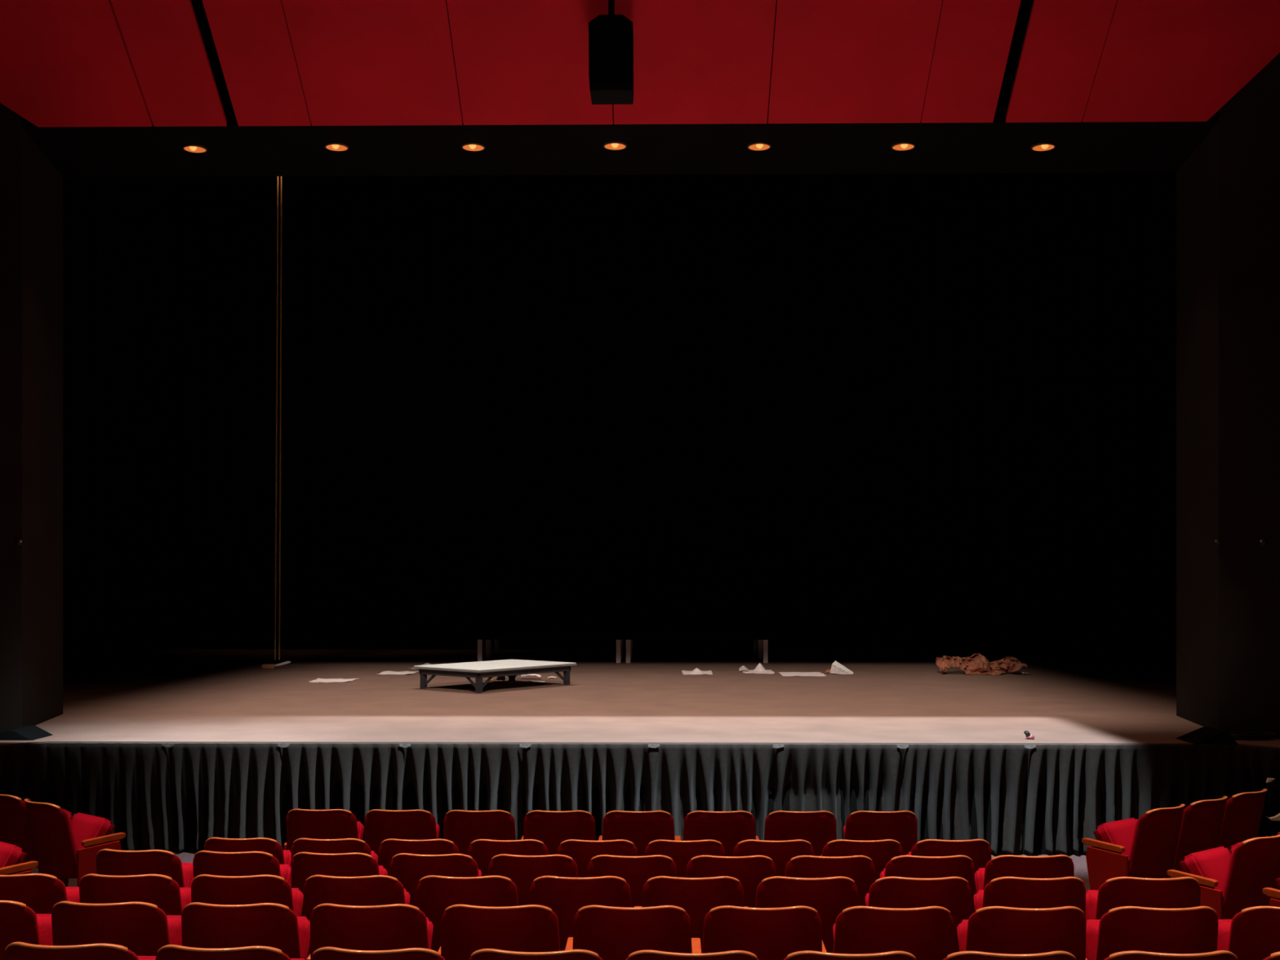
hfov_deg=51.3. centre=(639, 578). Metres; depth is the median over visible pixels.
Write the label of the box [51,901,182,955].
seat
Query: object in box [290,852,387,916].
seat
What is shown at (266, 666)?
pulley
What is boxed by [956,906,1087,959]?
seat
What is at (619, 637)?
low riser
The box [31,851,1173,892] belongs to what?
floor
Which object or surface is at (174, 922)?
seat cushion
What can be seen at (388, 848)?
seat
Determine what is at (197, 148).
recessed light
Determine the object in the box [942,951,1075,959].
seat
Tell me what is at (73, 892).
seat cushion
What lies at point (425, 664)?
sheet
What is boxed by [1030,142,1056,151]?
recessed light
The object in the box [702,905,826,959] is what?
seat
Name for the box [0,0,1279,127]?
ceiling
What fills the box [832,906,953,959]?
seat
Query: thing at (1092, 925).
seat cushion
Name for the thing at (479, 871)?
seat cushion
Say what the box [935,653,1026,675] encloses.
wrapping paper
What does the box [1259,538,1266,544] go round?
wall bracket
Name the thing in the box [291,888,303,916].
seat cushion
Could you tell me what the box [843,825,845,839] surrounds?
seat cushion
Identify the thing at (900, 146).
recessed light
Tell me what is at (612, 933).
seat
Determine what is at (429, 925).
seat cushion
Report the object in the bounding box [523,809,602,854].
seat
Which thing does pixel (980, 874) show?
seat cushion
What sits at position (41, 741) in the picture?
trim
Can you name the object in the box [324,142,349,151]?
recessed light
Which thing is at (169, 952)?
seat
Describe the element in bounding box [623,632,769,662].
low riser
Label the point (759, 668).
sheet
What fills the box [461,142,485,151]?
recessed light
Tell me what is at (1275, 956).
seat
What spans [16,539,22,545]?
wall bracket
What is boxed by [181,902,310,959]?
seat
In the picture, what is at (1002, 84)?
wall
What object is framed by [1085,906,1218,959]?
seat
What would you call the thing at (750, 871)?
seat
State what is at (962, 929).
seat cushion
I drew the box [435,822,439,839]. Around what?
seat cushion
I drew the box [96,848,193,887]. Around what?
seat
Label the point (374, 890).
seat
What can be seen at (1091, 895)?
seat cushion
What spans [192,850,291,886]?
seat
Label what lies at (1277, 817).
armrest
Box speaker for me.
[588,0,633,104]
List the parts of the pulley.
lever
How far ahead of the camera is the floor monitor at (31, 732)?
12.02 m
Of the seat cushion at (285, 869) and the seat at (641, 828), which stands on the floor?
the seat at (641, 828)
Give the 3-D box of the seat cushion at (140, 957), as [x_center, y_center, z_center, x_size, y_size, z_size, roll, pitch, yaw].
[-2.011,1.603,5.009,0.414,0.337,0.252,0,0,4]
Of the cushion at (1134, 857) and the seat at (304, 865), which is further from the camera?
the cushion at (1134, 857)
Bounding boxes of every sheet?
[308,678,359,682]
[376,671,418,674]
[410,662,431,669]
[510,680,545,682]
[520,673,541,676]
[681,667,712,674]
[742,662,774,674]
[777,671,826,675]
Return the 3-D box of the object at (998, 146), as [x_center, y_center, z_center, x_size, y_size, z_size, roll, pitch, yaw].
[0.187,-4.475,13.409,15.000,0.350,1.580,0,0,1]
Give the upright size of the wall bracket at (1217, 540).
0.055 m
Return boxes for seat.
[0,794,72,886]
[0,841,38,875]
[0,873,79,914]
[0,900,53,959]
[4,942,155,959]
[23,798,125,886]
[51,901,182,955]
[79,873,191,915]
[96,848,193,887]
[155,944,304,959]
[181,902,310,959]
[191,874,303,916]
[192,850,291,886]
[204,837,291,867]
[284,808,364,852]
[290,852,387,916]
[291,837,377,862]
[302,875,410,955]
[310,903,440,959]
[310,946,444,959]
[364,808,439,864]
[378,838,458,875]
[389,853,481,906]
[416,875,518,951]
[440,904,573,959]
[443,809,523,854]
[467,839,548,876]
[468,948,602,959]
[488,853,577,906]
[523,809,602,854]
[528,875,641,951]
[557,839,637,877]
[573,905,701,959]
[587,854,676,907]
[602,810,680,856]
[626,950,759,959]
[641,875,746,953]
[644,839,724,877]
[683,810,759,856]
[686,854,776,907]
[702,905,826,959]
[733,839,813,876]
[755,875,857,952]
[764,810,837,856]
[783,950,915,959]
[785,855,875,906]
[820,839,902,880]
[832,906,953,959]
[843,810,917,855]
[865,876,971,952]
[880,854,974,915]
[906,839,991,894]
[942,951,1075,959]
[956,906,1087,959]
[973,876,1085,916]
[974,854,1074,893]
[1081,804,1185,889]
[1085,876,1200,919]
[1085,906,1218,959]
[1103,950,1237,959]
[1167,831,1279,919]
[1173,795,1227,871]
[1217,788,1266,849]
[1217,906,1279,959]
[1228,835,1279,898]
[1262,877,1279,906]
[1262,951,1279,959]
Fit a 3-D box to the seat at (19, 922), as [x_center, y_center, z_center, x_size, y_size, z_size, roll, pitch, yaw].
[-2.799,1.777,5.790,0.602,0.876,0.571,0,0,3]
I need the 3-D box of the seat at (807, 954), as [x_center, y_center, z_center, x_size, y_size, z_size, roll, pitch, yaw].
[0.754,1.712,4.796,0.550,0.876,0.571,0,0,1]
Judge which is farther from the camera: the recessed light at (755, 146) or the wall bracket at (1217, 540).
the recessed light at (755, 146)
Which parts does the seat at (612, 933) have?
armrest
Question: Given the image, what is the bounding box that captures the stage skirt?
[0,742,1279,856]
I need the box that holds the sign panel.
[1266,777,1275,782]
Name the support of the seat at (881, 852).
on the floor
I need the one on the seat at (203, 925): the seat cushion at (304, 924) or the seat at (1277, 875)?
the seat cushion at (304, 924)
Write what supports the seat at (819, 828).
on the floor
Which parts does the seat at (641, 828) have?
armrest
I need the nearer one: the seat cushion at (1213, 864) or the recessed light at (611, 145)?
the seat cushion at (1213, 864)
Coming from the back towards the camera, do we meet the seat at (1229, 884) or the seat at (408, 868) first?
the seat at (1229, 884)
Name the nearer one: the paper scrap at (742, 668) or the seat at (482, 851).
the seat at (482, 851)
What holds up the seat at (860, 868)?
on the floor
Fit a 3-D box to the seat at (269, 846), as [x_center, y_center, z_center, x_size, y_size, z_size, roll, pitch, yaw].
[-2.440,2.012,8.348,0.602,0.876,0.571,0,0,3]
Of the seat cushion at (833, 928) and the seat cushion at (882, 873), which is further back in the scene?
the seat cushion at (882, 873)
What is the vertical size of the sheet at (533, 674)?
0.055 m
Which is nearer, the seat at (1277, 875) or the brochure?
the seat at (1277, 875)
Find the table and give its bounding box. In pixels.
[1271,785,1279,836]
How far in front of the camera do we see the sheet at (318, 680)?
18.94 m
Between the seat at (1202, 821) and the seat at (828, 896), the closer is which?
the seat at (828, 896)
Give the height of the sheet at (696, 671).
0.079 m
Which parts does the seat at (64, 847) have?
panel, armrest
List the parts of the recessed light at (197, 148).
bulb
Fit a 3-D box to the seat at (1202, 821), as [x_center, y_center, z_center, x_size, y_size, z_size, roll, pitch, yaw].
[4.007,2.012,9.773,0.550,0.876,0.571,0,0,-37]
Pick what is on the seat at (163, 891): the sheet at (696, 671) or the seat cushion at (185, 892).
the seat cushion at (185, 892)
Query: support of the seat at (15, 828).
on the floor
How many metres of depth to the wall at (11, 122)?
12.62 m
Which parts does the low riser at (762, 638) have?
leg, leg, leg, leg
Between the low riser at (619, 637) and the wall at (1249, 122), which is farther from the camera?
the low riser at (619, 637)
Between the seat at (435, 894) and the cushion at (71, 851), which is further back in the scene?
the cushion at (71, 851)
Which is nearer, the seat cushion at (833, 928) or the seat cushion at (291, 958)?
the seat cushion at (291, 958)
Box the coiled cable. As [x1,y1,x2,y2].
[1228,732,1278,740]
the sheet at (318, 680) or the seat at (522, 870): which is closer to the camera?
the seat at (522, 870)
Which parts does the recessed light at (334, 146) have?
bulb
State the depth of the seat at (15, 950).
4.65 m
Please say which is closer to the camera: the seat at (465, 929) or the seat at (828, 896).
the seat at (465, 929)
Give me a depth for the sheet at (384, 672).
20.32 m
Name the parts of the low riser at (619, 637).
leg, leg, leg, leg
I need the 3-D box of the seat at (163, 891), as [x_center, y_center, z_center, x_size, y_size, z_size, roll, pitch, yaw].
[-2.465,1.857,6.642,0.550,0.876,0.571,0,0,1]
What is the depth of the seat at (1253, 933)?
5.50 m
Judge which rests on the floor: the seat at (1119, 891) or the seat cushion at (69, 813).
the seat at (1119, 891)
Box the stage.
[0,647,1279,748]
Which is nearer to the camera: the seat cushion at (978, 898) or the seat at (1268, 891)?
the seat cushion at (978, 898)
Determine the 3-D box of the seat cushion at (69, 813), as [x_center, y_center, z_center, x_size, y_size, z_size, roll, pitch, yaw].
[-4.505,1.903,10.075,0.414,0.337,0.252,0,0,39]
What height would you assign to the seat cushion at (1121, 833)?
0.337 m
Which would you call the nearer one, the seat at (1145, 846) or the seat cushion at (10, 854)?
the seat cushion at (10, 854)
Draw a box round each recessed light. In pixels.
[182,144,208,153]
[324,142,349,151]
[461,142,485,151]
[602,141,627,150]
[746,142,771,151]
[890,142,915,151]
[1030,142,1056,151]
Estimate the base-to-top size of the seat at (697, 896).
0.876 m
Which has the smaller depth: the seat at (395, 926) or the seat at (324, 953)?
the seat at (324, 953)
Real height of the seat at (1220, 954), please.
0.876 m
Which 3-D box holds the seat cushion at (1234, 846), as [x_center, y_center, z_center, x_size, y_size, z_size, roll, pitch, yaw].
[4.120,1.903,8.816,0.414,0.337,0.252,0,0,-37]
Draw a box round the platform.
[413,659,577,693]
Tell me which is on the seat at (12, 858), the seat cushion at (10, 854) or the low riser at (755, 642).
the seat cushion at (10, 854)
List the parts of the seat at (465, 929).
armrest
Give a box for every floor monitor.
[0,724,53,740]
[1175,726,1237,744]
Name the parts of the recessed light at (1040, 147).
bulb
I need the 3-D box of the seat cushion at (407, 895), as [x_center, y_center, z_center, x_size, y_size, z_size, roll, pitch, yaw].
[-1.387,1.748,6.731,0.414,0.337,0.252,0,0,1]
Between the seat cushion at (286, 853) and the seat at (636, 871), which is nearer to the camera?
the seat at (636, 871)
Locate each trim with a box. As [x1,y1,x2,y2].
[0,741,1279,747]
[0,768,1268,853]
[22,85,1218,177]
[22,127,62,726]
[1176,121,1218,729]
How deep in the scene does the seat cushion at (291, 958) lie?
5.04 m
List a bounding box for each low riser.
[475,632,624,662]
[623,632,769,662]
[626,630,763,658]
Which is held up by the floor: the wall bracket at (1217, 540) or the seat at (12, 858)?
the seat at (12, 858)
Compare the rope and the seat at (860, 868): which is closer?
the seat at (860, 868)
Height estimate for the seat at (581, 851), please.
0.876 m
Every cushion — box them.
[0,841,22,867]
[35,913,53,945]
[62,808,71,819]
[65,811,77,857]
[65,886,79,902]
[71,812,111,860]
[137,955,155,959]
[166,915,182,946]
[179,887,191,910]
[182,862,193,887]
[280,864,291,886]
[283,849,291,867]
[290,958,304,959]
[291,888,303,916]
[297,916,310,959]
[356,821,364,839]
[370,850,377,861]
[378,865,387,875]
[404,888,410,904]
[426,917,433,949]
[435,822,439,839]
[478,869,481,876]
[832,923,835,941]
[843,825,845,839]
[865,892,869,906]
[880,868,884,878]
[956,919,968,951]
[973,889,983,911]
[974,867,985,892]
[1085,889,1097,919]
[1085,919,1100,959]
[1097,817,1137,869]
[1128,817,1139,864]
[1182,846,1231,901]
[1217,919,1231,951]
[1222,845,1237,900]
[1230,835,1267,852]
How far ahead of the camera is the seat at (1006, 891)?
6.35 m
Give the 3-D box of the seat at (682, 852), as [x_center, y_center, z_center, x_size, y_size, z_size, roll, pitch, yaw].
[0.296,2.012,8.280,0.550,0.876,0.571,0,0,0]
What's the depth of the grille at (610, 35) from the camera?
11.27 m
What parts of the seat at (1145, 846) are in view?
armrest, panel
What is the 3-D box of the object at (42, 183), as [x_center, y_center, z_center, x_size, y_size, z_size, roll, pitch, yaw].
[-8.031,-4.550,13.623,4.316,12.000,1.780,0,0,1]
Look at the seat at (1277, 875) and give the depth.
8.50 m
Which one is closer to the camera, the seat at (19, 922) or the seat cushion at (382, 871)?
the seat at (19, 922)
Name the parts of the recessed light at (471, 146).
bulb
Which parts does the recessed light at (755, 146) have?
bulb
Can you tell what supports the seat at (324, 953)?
on the floor
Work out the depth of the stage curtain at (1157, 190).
26.76 m
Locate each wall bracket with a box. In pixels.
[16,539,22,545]
[1214,538,1220,544]
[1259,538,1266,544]
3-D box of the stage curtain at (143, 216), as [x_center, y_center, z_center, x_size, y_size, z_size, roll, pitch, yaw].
[-9.803,-4.550,21.339,0.200,14.000,14.000,0,0,1]
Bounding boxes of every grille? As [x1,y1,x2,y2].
[590,15,631,87]
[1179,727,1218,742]
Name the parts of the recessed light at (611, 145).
bulb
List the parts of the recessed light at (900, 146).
bulb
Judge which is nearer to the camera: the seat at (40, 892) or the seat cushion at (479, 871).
the seat at (40, 892)
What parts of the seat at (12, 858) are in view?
armrest, panel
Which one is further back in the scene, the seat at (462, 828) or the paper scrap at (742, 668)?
the paper scrap at (742, 668)
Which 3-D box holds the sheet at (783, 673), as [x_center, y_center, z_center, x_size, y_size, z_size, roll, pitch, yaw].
[2.454,1.443,20.235,0.661,0.013,0.852,0,0,1]
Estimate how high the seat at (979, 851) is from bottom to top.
0.876 m
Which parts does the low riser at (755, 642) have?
leg, leg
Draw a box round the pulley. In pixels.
[261,661,290,669]
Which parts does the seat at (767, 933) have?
armrest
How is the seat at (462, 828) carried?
on the floor
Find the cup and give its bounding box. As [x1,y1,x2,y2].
[1024,730,1034,739]
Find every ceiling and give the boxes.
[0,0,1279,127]
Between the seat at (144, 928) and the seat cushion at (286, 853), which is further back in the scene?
the seat cushion at (286, 853)
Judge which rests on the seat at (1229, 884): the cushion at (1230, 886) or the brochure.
the cushion at (1230, 886)
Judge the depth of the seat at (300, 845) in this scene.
8.08 m
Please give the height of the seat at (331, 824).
0.876 m
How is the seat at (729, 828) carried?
on the floor
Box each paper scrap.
[484,675,505,680]
[738,665,748,671]
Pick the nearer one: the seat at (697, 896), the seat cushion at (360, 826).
the seat at (697, 896)
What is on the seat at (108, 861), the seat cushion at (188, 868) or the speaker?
the seat cushion at (188, 868)
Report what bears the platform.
on the stage
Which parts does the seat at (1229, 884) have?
armrest, panel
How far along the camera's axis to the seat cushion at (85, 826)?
9.66 m
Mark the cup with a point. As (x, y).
(1028, 735)
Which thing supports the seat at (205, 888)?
on the floor
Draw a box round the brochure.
[830,660,853,674]
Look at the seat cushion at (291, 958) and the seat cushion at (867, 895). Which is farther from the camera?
the seat cushion at (867, 895)
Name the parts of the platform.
leg, leg, frame, leg, leg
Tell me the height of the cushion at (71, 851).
0.376 m
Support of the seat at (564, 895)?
on the floor
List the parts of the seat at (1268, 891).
armrest, panel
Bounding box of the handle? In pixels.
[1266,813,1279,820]
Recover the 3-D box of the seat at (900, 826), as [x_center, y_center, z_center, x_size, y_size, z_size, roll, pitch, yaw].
[1.683,2.012,9.287,0.560,0.876,0.571,0,0,0]
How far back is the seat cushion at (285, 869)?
7.71 m
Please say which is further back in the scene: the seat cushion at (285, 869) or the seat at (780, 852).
the seat at (780, 852)
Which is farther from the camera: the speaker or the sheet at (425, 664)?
the sheet at (425, 664)
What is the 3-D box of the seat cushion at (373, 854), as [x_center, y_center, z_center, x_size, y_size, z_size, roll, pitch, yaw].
[-1.887,1.903,8.436,0.414,0.337,0.252,0,0,2]
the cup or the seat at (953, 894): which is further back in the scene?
the cup
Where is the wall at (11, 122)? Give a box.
[0,102,22,732]
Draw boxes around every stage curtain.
[103,176,182,658]
[1139,172,1176,653]
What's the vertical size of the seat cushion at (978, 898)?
0.337 m
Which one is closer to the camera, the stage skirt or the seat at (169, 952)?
the seat at (169, 952)
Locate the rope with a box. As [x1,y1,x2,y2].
[274,176,282,660]
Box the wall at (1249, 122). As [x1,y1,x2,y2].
[1218,53,1279,739]
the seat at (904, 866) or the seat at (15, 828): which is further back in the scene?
the seat at (15, 828)
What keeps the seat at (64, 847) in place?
on the floor
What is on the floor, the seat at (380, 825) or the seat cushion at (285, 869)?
the seat at (380, 825)
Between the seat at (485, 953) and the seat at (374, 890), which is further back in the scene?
the seat at (374, 890)
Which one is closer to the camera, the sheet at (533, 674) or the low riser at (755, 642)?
the sheet at (533, 674)

